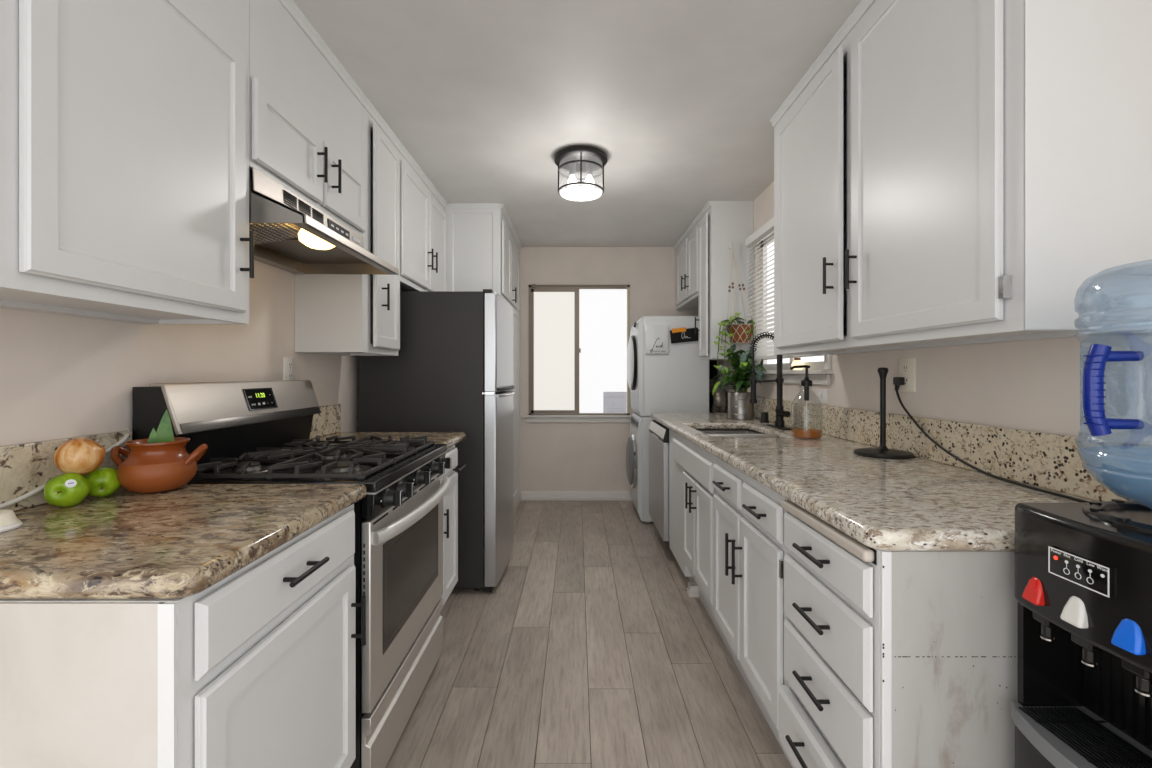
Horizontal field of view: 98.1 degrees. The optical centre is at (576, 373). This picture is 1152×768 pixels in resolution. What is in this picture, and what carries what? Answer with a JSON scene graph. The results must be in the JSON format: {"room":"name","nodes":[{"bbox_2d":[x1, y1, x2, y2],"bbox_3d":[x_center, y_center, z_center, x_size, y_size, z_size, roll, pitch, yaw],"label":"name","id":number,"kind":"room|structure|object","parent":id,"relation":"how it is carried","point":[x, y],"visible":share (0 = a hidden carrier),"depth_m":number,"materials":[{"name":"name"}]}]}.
{"room":"kitchen","nodes":[
{"label":"kitchen","id":0,"kind":"room"},
{"bbox_2d":[0,260,358,472],"bbox_3d":[-1.300,-0.006,2.515,0.100,2.440,4.630,0,0,0],"label":"wall","id":1,"kind":"structure","parent":0,"point":[62,376],"depth_m":1.39,"materials":[{"name":"paint"}]},
{"bbox_2d":[0,431,131,510],"bbox_3d":[-1.238,0.228,1.062,0.023,0.144,0.635,0,0,0],"label":"backsplash","id":2,"kind":"structure","parent":1,"relation":"attached to","point":[24,467],"depth_m":1.13,"materials":[{"name":"stone"}]},
{"bbox_2d":[0,429,129,508],"bbox_3d":[-1.219,0.221,1.169,0.034,0.136,0.438,0,0,-3],"label":"power cable","id":3,"kind":"object","parent":2,"relation":"attached to","point":[18,499],"visible":0.61,"depth_m":1.12,"materials":[{"name":"white plastic"}]},
{"bbox_2d":[0,0,253,323],"bbox_3d":[-1.072,-0.684,1.075,0.352,1.081,0.749,0,0,0],"label":"upper cabinet","id":4,"kind":"object","parent":1,"relation":"attached to","point":[124,124],"visible":1,"depth_m":1.05,"materials":[{"name":"paint"}]},
{"bbox_2d":[283,357,293,379],"bbox_3d":[-1.245,-0.013,2.165,0.010,0.115,0.075,0,0,0],"label":"wall outlet","id":5,"kind":"object","parent":1,"relation":"attached to","point":[288,363],"visible":0.96,"depth_m":2.15,"materials":[{"name":"white plastic"}]},
{"bbox_2d":[249,0,365,235],"bbox_3d":[-1.072,-0.915,1.830,0.352,0.620,0.758,0,0,0],"label":"upper cabinet","id":6,"kind":"object","parent":1,"relation":"attached to","point":[305,108],"visible":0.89,"depth_m":1.72,"materials":[{"name":"paint"}]},
{"bbox_2d":[249,167,398,274],"bbox_3d":[-1.016,-0.520,1.830,0.460,0.165,0.754,0,0,0],"label":"range hood","id":7,"kind":"object","parent":1,"relation":"attached to","point":[290,233],"visible":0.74,"depth_m":1.77,"materials":[{"name":"silver metal"}]},
{"bbox_2d":[309,404,340,438],"bbox_3d":[-1.238,0.228,2.376,0.023,0.144,0.448,0,0,0],"label":"backsplash","id":8,"kind":"structure","parent":1,"relation":"attached to","point":[327,422],"depth_m":2.46,"materials":[{"name":"stone"}]},
{"bbox_2d":[295,97,401,355],"bbox_3d":[-1.067,-0.661,2.436,0.363,1.128,0.449,0,0,0],"label":"upper cabinet","id":9,"kind":"object","parent":1,"relation":"attached to","point":[336,314],"visible":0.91,"depth_m":2.29,"materials":[{"name":"paint"}]},
{"bbox_2d":[398,144,447,290],"bbox_3d":[-1.072,-0.863,3.130,0.352,0.724,0.936,0,0,0],"label":"upper cabinet","id":10,"kind":"object","parent":1,"relation":"attached to","point":[423,217],"visible":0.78,"depth_m":3.00,"materials":[{"name":"paint"}]},
{"bbox_2d":[293,0,860,246],"bbox_3d":[0.000,-1.256,1.165,3.200,0.060,7.530,0,0,0],"label":"ceiling","id":11,"kind":"structure","parent":0,"point":[680,98],"depth_m":2.16,"materials":[{"name":"paint"}]},
{"bbox_2d":[554,145,606,199],"bbox_3d":[0.022,-1.119,2.820,0.298,0.214,0.298,0,0,0],"label":"ceiling light","id":12,"kind":"object","parent":11,"relation":"attached to","point":[580,159],"visible":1,"depth_m":2.79,"materials":[{"name":"black metal"}]},
{"bbox_2d":[567,162,577,189],"bbox_3d":[-0.026,-1.115,2.820,0.060,0.149,0.060,0,0,0],"label":"bulb","id":13,"kind":"object","parent":12,"relation":"attached to","point":[572,166],"depth_m":2.81,"materials":[{"name":"white glass"}]},
{"bbox_2d":[584,162,594,189],"bbox_3d":[0.070,-1.115,2.820,0.060,0.149,0.060,0,0,0],"label":"bulb","id":14,"kind":"object","parent":12,"relation":"attached to","point":[589,166],"depth_m":2.81,"materials":[{"name":"white glass"}]},
{"bbox_2d":[385,500,791,767],"bbox_3d":[0.044,1.239,1.165,3.518,0.050,7.530,0,0,0],"label":"floor","id":15,"kind":"structure","parent":0,"point":[591,648],"depth_m":2.05,"materials":[{"name":"brown wood"}]},
{"bbox_2d":[0,504,365,767],"bbox_3d":[-0.897,0.777,1.045,0.702,0.871,0.600,0,0,0],"label":"base cabinet","id":16,"kind":"object","parent":15,"relation":"on","point":[255,668],"visible":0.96,"depth_m":0.78,"materials":[{"name":"paint"}]},
{"bbox_2d":[0,484,366,598],"bbox_3d":[-0.911,0.321,1.062,0.672,0.041,0.634,0,0,0],"label":"countertop","id":17,"kind":"structure","parent":16,"relation":"on","point":[181,542],"depth_m":0.93,"materials":[{"name":"brown stone"}]},
{"bbox_2d":[0,509,21,532],"bbox_3d":[-1.128,0.283,0.958,0.088,0.032,0.088,0,0,0],"label":"base","id":18,"kind":"object","parent":17,"relation":"on","point":[9,521],"visible":1,"depth_m":0.96,"materials":[{"name":"white ceramic"}]},
{"bbox_2d":[43,472,90,506],"bbox_3d":[-1.158,0.264,1.133,0.076,0.077,0.075,0,0,0],"label":"apple","id":19,"kind":"object","parent":17,"relation":"on","point":[67,489],"visible":1,"depth_m":1.12,"materials":[{"name":"green food"}]},
{"bbox_2d":[53,438,104,474],"bbox_3d":[-1.166,0.194,1.172,0.086,0.088,0.087,0,0,0],"label":"onion","id":20,"kind":"object","parent":19,"relation":"on","point":[83,456],"visible":0.98,"depth_m":1.15,"materials":[{"name":"brown food"}]},
{"bbox_2d":[84,467,120,496],"bbox_3d":[-1.161,0.264,1.223,0.072,0.073,0.071,0,0,0],"label":"apple","id":21,"kind":"object","parent":17,"relation":"on","point":[104,482],"visible":0.82,"depth_m":1.21,"materials":[{"name":"green food"}]},
{"bbox_2d":[110,437,207,492],"bbox_3d":[-1.082,0.235,1.299,0.170,0.128,0.173,0,0,35],"label":"clay pot","id":22,"kind":"object","parent":17,"relation":"on","point":[163,466],"visible":0.98,"depth_m":1.25,"materials":[{"name":"ceramic"}]},
{"bbox_2d":[147,409,173,442],"bbox_3d":[-1.082,0.181,1.294,0.082,0.182,0.034,0,0,-40],"label":"succulent","id":23,"kind":"object","parent":22,"relation":"in","point":[164,433],"visible":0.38,"depth_m":1.29,"materials":[{"name":"green plant"}]},
{"bbox_2d":[132,380,451,767],"bbox_3d":[-0.868,0.620,1.763,0.734,1.188,0.764,0,0,0],"label":"gas range","id":24,"kind":"object","parent":15,"relation":"on","point":[254,432],"visible":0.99,"depth_m":1.58,"materials":[{"name":"silver metal"}]},
{"bbox_2d":[187,444,446,491],"bbox_3d":[-0.849,0.314,1.765,0.583,0.032,0.760,0,0,0],"label":"cooktop","id":25,"kind":"object","parent":24,"relation":"in","point":[397,467],"depth_m":1.52,"materials":[{"name":"black metal"}]},
{"bbox_2d":[359,289,514,591],"bbox_3d":[-0.800,0.373,3.122,0.810,1.682,0.767,0,0,0],"label":"refrigerator","id":26,"kind":"object","parent":15,"relation":"on","point":[452,369],"visible":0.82,"depth_m":2.75,"materials":[{"name":"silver metal"}]},
{"bbox_2d":[441,445,465,604],"bbox_3d":[-0.897,0.777,2.312,0.702,0.871,0.295,0,0,0],"label":"base cabinet","id":27,"kind":"object","parent":15,"relation":"on","point":[450,500],"visible":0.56,"depth_m":2.33,"materials":[{"name":"paint"}]},
{"bbox_2d":[312,432,465,448],"bbox_3d":[-0.911,0.321,2.376,0.672,0.041,0.448,0,0,0],"label":"countertop","id":28,"kind":"structure","parent":27,"relation":"on","point":[451,439],"depth_m":2.44,"materials":[{"name":"brown stone"}]},
{"bbox_2d":[445,203,521,516],"bbox_3d":[-0.872,-0.006,4.208,0.752,2.438,1.240,0,0,0],"label":"pantry cabinet","id":29,"kind":"object","parent":15,"relation":"on","point":[484,247],"visible":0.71,"depth_m":3.60,"materials":[{"name":"paint"}]},
{"bbox_2d":[626,412,653,522],"bbox_3d":[0.752,0.781,4.330,0.636,0.865,0.600,0,0,0],"label":"washing machine","id":30,"kind":"object","parent":15,"relation":"on","point":[637,448],"visible":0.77,"depth_m":4.03,"materials":[{"name":"white metal"}]},
{"bbox_2d":[627,316,708,416],"bbox_3d":[0.757,-0.062,4.329,0.626,0.812,0.602,0,0,0],"label":"dryer","id":31,"kind":"object","parent":30,"relation":"on","point":[677,381],"visible":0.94,"depth_m":4.03,"materials":[{"name":"white metal"}]},
{"bbox_2d":[645,325,667,353],"bbox_3d":[0.638,-0.278,4.014,0.186,0.228,0.030,0,0,0],"label":"sign","id":32,"kind":"object","parent":31,"relation":"attached to","point":[656,336],"visible":1,"depth_m":4.00,"materials":[{"name":"white paper"}]},
{"bbox_2d":[670,327,698,343],"bbox_3d":[0.864,-0.309,4.005,0.234,0.129,0.048,0,0,0],"label":"caddy","id":33,"kind":"object","parent":31,"relation":"attached to","point":[677,335],"visible":1,"depth_m":3.99,"materials":[{"name":"black fabric"}]},
{"bbox_2d":[649,420,669,543],"bbox_3d":[0.875,0.778,3.525,0.650,0.869,0.650,0,0,0],"label":"dishwasher","id":34,"kind":"object","parent":15,"relation":"on","point":[658,433],"visible":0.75,"depth_m":3.35,"materials":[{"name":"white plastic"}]},
{"bbox_2d":[669,429,760,659],"bbox_3d":[0.891,0.777,2.652,0.714,0.871,1.076,0,0,0],"label":"base cabinet","id":35,"kind":"object","parent":15,"relation":"on","point":[691,489],"visible":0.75,"depth_m":2.48,"materials":[{"name":"paint"}]},
{"bbox_2d":[650,413,1099,550],"bbox_3d":[0.905,0.321,2.406,0.684,0.041,2.908,0,0,0],"label":"countertop","id":36,"kind":"structure","parent":35,"relation":"on","point":[915,503],"depth_m":1.31,"materials":[{"name":"beige stone"}]},
{"bbox_2d":[709,379,725,412],"bbox_3d":[1.140,0.221,4.158,0.146,0.364,0.316,0,0,-19],"label":"vase","id":37,"kind":"object","parent":36,"relation":"on","point":[719,399],"visible":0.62,"depth_m":4.04,"materials":[{"name":"silver metal"}]},
{"bbox_2d":[698,430,776,437],"bbox_3d":[0.850,0.423,2.710,0.406,0.218,0.696,0,0,0],"label":"sink","id":38,"kind":"object","parent":36,"relation":"in","point":[713,433],"visible":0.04,"depth_m":2.60,"materials":[{"name":"silver metal"}]},
{"bbox_2d":[712,344,765,419],"bbox_3d":[1.057,0.047,3.317,0.315,0.505,0.386,0,0,11],"label":"potted plant","id":39,"kind":"object","parent":36,"relation":"on","point":[739,407],"visible":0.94,"depth_m":3.28,"materials":[{"name":"green plant"}]},
{"bbox_2d":[760,412,768,422],"bbox_3d":[1.160,0.268,3.090,0.052,0.064,0.052,0,0,0],"label":"air gap","id":40,"kind":"object","parent":36,"relation":"on","point":[764,415],"visible":1,"depth_m":3.07,"materials":[{"name":"black metal"}]},
{"bbox_2d":[749,332,792,429],"bbox_3d":[1.057,0.033,2.800,0.216,0.534,0.240,0,0,0],"label":"kitchen faucet","id":41,"kind":"object","parent":36,"relation":"on","point":[780,413],"visible":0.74,"depth_m":2.77,"materials":[{"name":"black metal"}]},
{"bbox_2d":[790,365,821,438],"bbox_3d":[1.075,0.128,2.340,0.134,0.341,0.134,0,0,36],"label":"soap dispenser","id":42,"kind":"object","parent":36,"relation":"on","point":[799,433],"visible":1,"depth_m":2.33,"materials":[{"name":"clear glass"}]},
{"bbox_2d":[853,367,913,458],"bbox_3d":[1.132,0.137,1.850,0.192,0.324,0.192,0,0,0],"label":"paper towel holder","id":43,"kind":"object","parent":36,"relation":"on","point":[882,451],"visible":1,"depth_m":1.84,"materials":[{"name":"black metal"}]},
{"bbox_2d":[893,377,1088,502],"bbox_3d":[1.179,0.389,1.359,0.040,0.753,1.130,0,0,5],"label":"power cable","id":44,"kind":"object","parent":36,"relation":"on","point":[897,381],"visible":0.86,"depth_m":1.51,"materials":[{"name":"black plastic"}]},
{"bbox_2d":[712,457,794,767],"bbox_3d":[0.891,0.777,1.756,0.714,0.871,0.712,0,0,0],"label":"base cabinet","id":45,"kind":"object","parent":15,"relation":"on","point":[749,550],"visible":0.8,"depth_m":1.66,"materials":[{"name":"paint"}]},
{"bbox_2d":[779,499,1017,767],"bbox_3d":[0.884,0.777,1.181,0.728,0.871,0.435,0,0,0],"label":"base cabinet","id":46,"kind":"object","parent":15,"relation":"on","point":[893,659],"visible":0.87,"depth_m":0.97,"materials":[{"name":"paint"}]},
{"bbox_2d":[1011,499,1151,767],"bbox_3d":[0.957,0.720,0.791,0.357,0.986,0.296,0,0,0],"label":"water dispenser","id":47,"kind":"object","parent":15,"relation":"on","point":[1083,571],"visible":1,"depth_m":0.84,"materials":[{"name":"black plastic"}]},
{"bbox_2d":[1022,577,1058,641],"bbox_3d":[0.814,0.406,0.871,0.053,0.104,0.039,0,0,0],"label":"tap","id":48,"kind":"object","parent":47,"relation":"on","point":[1037,592],"depth_m":0.86,"materials":[{"name":"red plastic"}]},
{"bbox_2d":[1060,596,1101,666],"bbox_3d":[0.809,0.406,0.796,0.051,0.104,0.035,0,0,0],"label":"tap","id":49,"kind":"object","parent":47,"relation":"on","point":[1078,614],"depth_m":0.79,"materials":[{"name":"white plastic"}]},
{"bbox_2d":[1011,701,1151,767],"bbox_3d":[0.858,0.627,0.791,0.159,0.029,0.296,0,0,0],"label":"drip tray","id":50,"kind":"object","parent":47,"relation":"on","point":[1069,734],"depth_m":0.85,"materials":[{"name":"black plastic"}]},
{"bbox_2d":[1074,259,1151,508],"bbox_3d":[0.973,0.034,0.787,0.275,0.417,0.272,0,0,0],"label":"water bottle","id":51,"kind":"object","parent":47,"relation":"on","point":[1097,356],"visible":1,"depth_m":0.81,"materials":[{"name":"blue plastic"}]},
{"bbox_2d":[1111,619,1151,696],"bbox_3d":[0.812,0.406,0.723,0.053,0.104,0.038,0,0,0],"label":"tap","id":52,"kind":"object","parent":47,"relation":"on","point":[1131,639],"depth_m":0.71,"materials":[{"name":"blue plastic"}]},
{"bbox_2d":[520,247,697,490],"bbox_3d":[0.000,-0.006,4.880,2.700,2.440,0.100,0,0,0],"label":"wall","id":53,"kind":"structure","parent":0,"point":[553,456],"depth_m":4.83,"materials":[{"name":"paint"}]},
{"bbox_2d":[521,491,631,499],"bbox_3d":[0.225,1.173,4.816,1.550,0.082,0.028,0,0,0],"label":"baseboard","id":54,"kind":"structure","parent":53,"relation":"attached to","point":[525,495],"depth_m":4.82,"materials":[{"name":"paint"}]},
{"bbox_2d":[523,284,631,422],"bbox_3d":[0.011,-0.198,4.843,1.064,1.332,0.115,0,0,0],"label":"window","id":55,"kind":"structure","parent":53,"relation":"in","point":[579,335],"depth_m":4.84,"materials":[{"name":"glass"}]},
{"bbox_2d":[718,181,1151,445],"bbox_3d":[1.300,-0.006,2.515,0.100,2.440,4.630,0,0,0],"label":"wall","id":56,"kind":"structure","parent":0,"point":[1030,385],"depth_m":1.49,"materials":[{"name":"paint"}]},
{"bbox_2d":[673,216,699,309],"bbox_3d":[1.066,-0.920,4.345,0.363,0.609,0.966,0,0,0],"label":"upper cabinet","id":57,"kind":"object","parent":56,"relation":"attached to","point":[686,249],"visible":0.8,"depth_m":4.22,"materials":[{"name":"paint"}]},
{"bbox_2d":[698,308,717,411],"bbox_3d":[1.163,0.314,4.436,0.165,1.799,0.068,0,0,0],"label":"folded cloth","id":58,"kind":"object","parent":56,"relation":"hanging from","point":[713,371],"visible":0.04,"depth_m":4.42,"materials":[{"name":"black"}]},
{"bbox_2d":[695,201,753,359],"bbox_3d":[1.071,-0.666,3.696,0.354,1.117,0.327,0,0,0],"label":"upper cabinet","id":59,"kind":"object","parent":56,"relation":"attached to","point":[721,222],"visible":0.91,"depth_m":3.53,"materials":[{"name":"paint"}]},
{"bbox_2d":[713,240,755,369],"bbox_3d":[1.069,-0.481,3.404,0.293,0.910,0.258,0,0,0],"label":"hanging planter","id":60,"kind":"object","parent":59,"relation":"hanging from","point":[740,334],"visible":0.98,"depth_m":3.37,"materials":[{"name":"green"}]},
{"bbox_2d":[727,324,753,343],"bbox_3d":[1.118,-0.271,3.425,0.184,0.120,0.184,0,0,0],"label":"flower pot","id":61,"kind":"object","parent":60,"relation":"on","point":[742,334],"depth_m":3.35,"materials":[{"name":"orange ceramic"}]},
{"bbox_2d":[753,232,832,384],"bbox_3d":[1.260,-0.456,2.975,0.140,1.020,1.070,0,0,0],"label":"window","id":62,"kind":"structure","parent":56,"relation":"in","point":[819,372],"depth_m":3.10,"materials":[{"name":"paint"}]},
{"bbox_2d":[746,217,823,360],"bbox_3d":[1.204,-0.516,2.980,0.057,0.850,1.020,0,0,0],"label":"window blind","id":63,"kind":"object","parent":62,"relation":"attached to","point":[767,229],"visible":0.35,"depth_m":3.21,"materials":[{"name":"white plastic"}]},
{"bbox_2d":[791,357,803,369],"bbox_3d":[1.235,-0.065,2.800,0.064,0.086,0.064,0,0,0],"label":"lamp","id":64,"kind":"object","parent":62,"relation":"on","point":[797,361],"visible":0.61,"depth_m":2.78,"materials":[{"name":"white"}]},
{"bbox_2d":[816,389,827,403],"bbox_3d":[1.242,0.114,2.545,0.015,0.070,0.115,0,0,0],"label":"wall switch","id":65,"kind":"object","parent":56,"relation":"attached to","point":[821,395],"visible":1,"depth_m":2.53,"materials":[{"name":"white plastic"}]},
{"bbox_2d":[899,358,915,391],"bbox_3d":[1.245,0.004,1.888,0.010,0.128,0.088,0,0,0],"label":"wall outlet","id":66,"kind":"object","parent":56,"relation":"attached to","point":[907,366],"visible":1,"depth_m":1.87,"materials":[{"name":"beige plastic"}]},
{"bbox_2d":[903,365,908,372],"bbox_3d":[1.242,-0.020,1.888,0.003,0.030,0.032,0,0,0],"label":"receptacle","id":67,"kind":"object","parent":66,"relation":"attached to","point":[905,367],"depth_m":1.89,"materials":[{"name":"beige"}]},
{"bbox_2d":[904,377,908,384],"bbox_3d":[1.242,0.028,1.888,0.003,0.030,0.032,0,0,0],"label":"receptacle","id":68,"kind":"object","parent":66,"relation":"attached to","point":[906,378],"depth_m":1.88,"materials":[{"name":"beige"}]},
{"bbox_2d":[754,396,1151,501],"bbox_3d":[1.238,0.228,2.232,0.023,0.144,2.535,0,0,0],"label":"backsplash","id":69,"kind":"structure","parent":56,"relation":"attached to","point":[1051,461],"depth_m":1.43,"materials":[{"name":"stone"}]},
{"bbox_2d":[770,0,1151,354],"bbox_3d":[1.065,-0.659,1.735,0.367,1.132,1.350,0,0,0],"label":"upper cabinet","id":70,"kind":"object","parent":56,"relation":"attached to","point":[947,172],"visible":1,"depth_m":1.22,"materials":[{"name":"paint"}]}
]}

